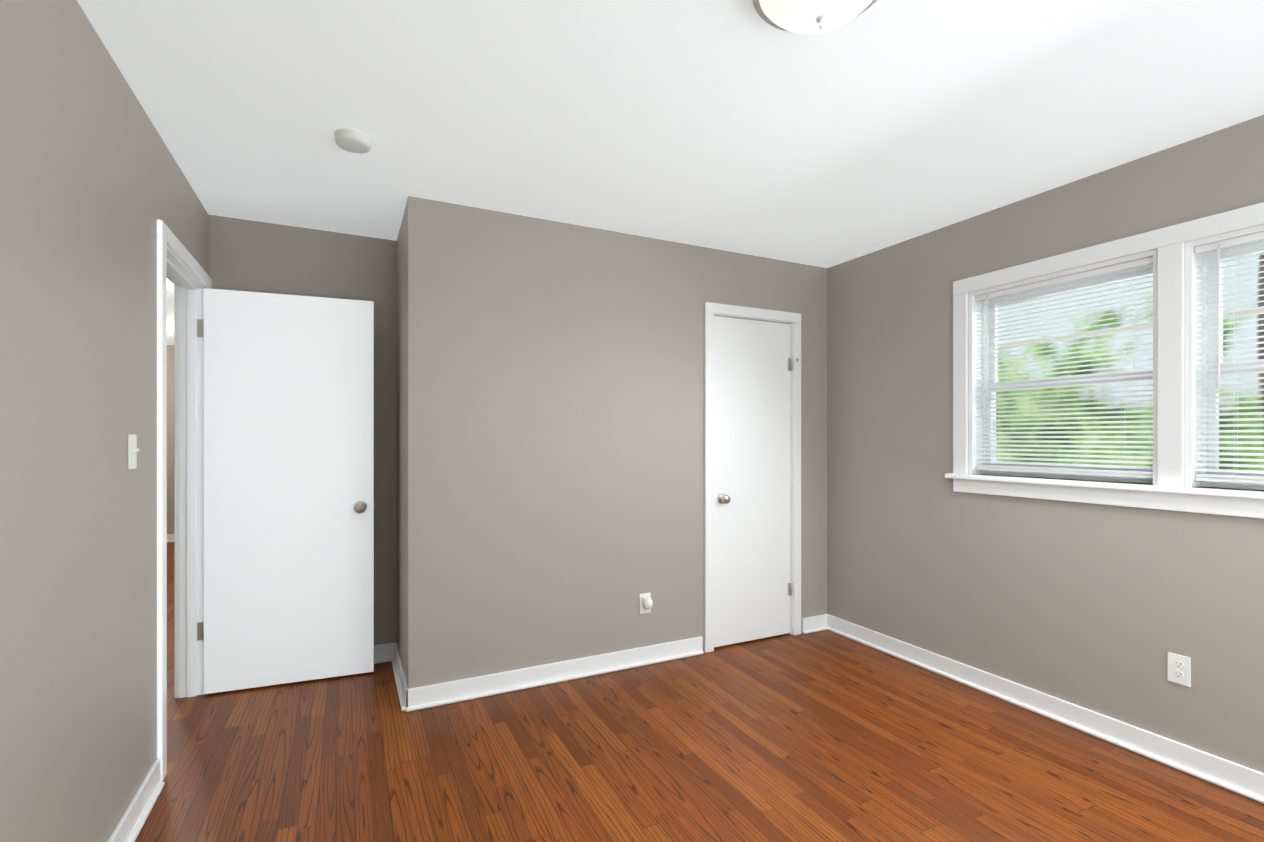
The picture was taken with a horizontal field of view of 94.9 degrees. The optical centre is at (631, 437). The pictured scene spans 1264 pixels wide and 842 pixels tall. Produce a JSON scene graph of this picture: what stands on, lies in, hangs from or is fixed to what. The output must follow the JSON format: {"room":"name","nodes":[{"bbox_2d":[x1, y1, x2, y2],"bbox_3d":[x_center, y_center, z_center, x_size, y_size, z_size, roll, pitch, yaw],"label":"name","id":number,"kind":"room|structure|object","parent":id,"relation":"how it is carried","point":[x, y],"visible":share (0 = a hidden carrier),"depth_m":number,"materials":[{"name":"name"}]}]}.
{"room":"empty bedroom","nodes":[
{"label":"empty bedroom","id":0,"kind":"room"},
{"bbox_2d":[0,0,207,841],"bbox_3d":[-2.394,0.070,3.296,0.110,2.440,9.910,0,0,-26],"label":"wall","id":1,"kind":"structure","parent":0,"point":[95,185],"depth_m":1.52,"materials":[{"name":"paint"}]},
{"bbox_2d":[128,434,139,468],"bbox_3d":[-1.638,0.045,1.913,0.022,0.114,0.070,0,0,-26],"label":"switch plate","id":2,"kind":"object","parent":1,"relation":"attached to","point":[133,449],"visible":1,"depth_m":1.90,"materials":[{"name":"white plastic"}]},
{"bbox_2d":[157,219,211,781],"bbox_3d":[-2.025,0.237,2.547,0.146,2.107,0.914,0,0,-26],"label":"door frame","id":3,"kind":"structure","parent":1,"relation":"attached to","point":[180,268],"depth_m":2.88,"materials":[{"name":"white paint"}]},
{"bbox_2d":[203,288,375,693],"bbox_3d":[-1.779,0.265,3.044,0.794,2.025,0.165,0,0,-21],"label":"entry door","id":4,"kind":"structure","parent":3,"relation":"attached to","point":[289,505],"depth_m":3.02,"materials":[{"name":"white paint"}]},
{"bbox_2d":[107,534,1263,841],"bbox_3d":[-1.912,1.240,3.595,6.100,0.100,9.800,0,0,-26],"label":"baseboard","id":5,"kind":"structure","parent":1,"relation":"attached to","point":[1227,774],"depth_m":2.83,"materials":[{"name":"white paint"}]},
{"bbox_2d":[167,345,173,533],"bbox_3d":[-5.746,0.068,7.228,2.420,2.440,0.110,0,0,-26],"label":"wall","id":6,"kind":"structure","parent":0,"point":[170,439],"depth_m":7.17,"materials":[{"name":"paint"}]},
{"bbox_2d":[208,214,396,644],"bbox_3d":[-0.607,0.070,3.821,3.560,2.440,0.110,0,0,-26],"label":"wall","id":7,"kind":"structure","parent":0,"point":[252,256],"depth_m":3.29,"materials":[{"name":"paint"}]},
{"bbox_2d":[397,196,826,688],"bbox_3d":[-0.025,0.070,3.657,2.660,2.440,0.700,0,0,-26],"label":"wall","id":8,"kind":"structure","parent":0,"point":[550,441],"depth_m":3.09,"materials":[{"name":"paint"}]},
{"bbox_2d":[640,593,652,613],"bbox_3d":[0.087,0.945,3.289,0.070,0.114,0.058,0,0,-26],"label":"outlet","id":9,"kind":"object","parent":8,"relation":"attached to","point":[646,602],"visible":1,"depth_m":3.30,"materials":[{"name":"white plastic"}]},
{"bbox_2d":[704,302,801,652],"bbox_3d":[0.759,0.236,3.679,0.749,2.107,0.174,0,0,-26],"label":"door frame","id":10,"kind":"structure","parent":8,"relation":"attached to","point":[712,310],"depth_m":3.63,"materials":[{"name":"white paint"}]},
{"bbox_2d":[714,316,791,646],"bbox_3d":[0.775,0.266,3.652,0.614,2.024,0.098,0,0,-26],"label":"closet door","id":11,"kind":"structure","parent":8,"relation":"in","point":[752,370],"depth_m":3.66,"materials":[{"name":"white paint"}]},
{"bbox_2d":[77,0,1263,344],"bbox_3d":[-1.872,-1.200,3.615,6.410,0.100,10.020,0,0,-26],"label":"ceiling","id":12,"kind":"structure","parent":0,"point":[739,126],"depth_m":2.00,"materials":[{"name":"white paint"}]},
{"bbox_2d":[334,128,371,152],"bbox_3d":[-1.065,-1.130,2.217,0.132,0.039,0.132,0,0,-26],"label":"smoke detector","id":13,"kind":"object","parent":12,"relation":"attached to","point":[352,140],"visible":1,"depth_m":2.19,"materials":[{"name":"white plastic"}]},
{"bbox_2d":[751,0,876,33],"bbox_3d":[0.465,-1.076,1.422,0.344,0.147,0.344,0,0,-26],"label":"light fixture","id":14,"kind":"object","parent":12,"relation":"attached to","point":[808,16],"visible":1,"depth_m":1.43,"materials":[{"name":"white glass"}]},
{"bbox_2d":[135,542,1263,841],"bbox_3d":[-1.872,1.320,3.615,6.410,0.060,10.020,0,0,-26],"label":"floor","id":15,"kind":"structure","parent":0,"point":[823,736],"depth_m":2.28,"materials":[{"name":"brown wood"}]},
{"bbox_2d":[827,115,1263,772],"bbox_3d":[2.092,0.070,2.599,0.200,2.440,4.690,0,0,-26],"label":"wall","id":16,"kind":"structure","parent":0,"point":[1103,609],"depth_m":2.75,"materials":[{"name":"paint"}]},
{"bbox_2d":[945,202,1263,518],"bbox_3d":[2.216,-0.274,2.332,0.275,1.121,1.880,0,0,-26],"label":"double window","id":17,"kind":"structure","parent":16,"relation":"in","point":[1215,367],"depth_m":2.42,"materials":[{"name":"white paint"}]},
{"bbox_2d":[1168,652,1190,686],"bbox_3d":[2.139,0.905,2.268,0.008,0.114,0.070,0,0,-26],"label":"outlet","id":18,"kind":"object","parent":16,"relation":"attached to","point":[1179,669],"visible":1,"depth_m":2.26,"materials":[{"name":"white plastic"}]},
{"label":"outside","id":19,"kind":"structure","parent":0,"visible":0},
{"bbox_2d":[996,252,1263,470],"bbox_3d":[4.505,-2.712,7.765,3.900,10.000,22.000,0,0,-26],"label":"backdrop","id":20,"kind":"structure","parent":19,"point":[1248,271],"depth_m":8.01,"materials":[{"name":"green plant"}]}
]}

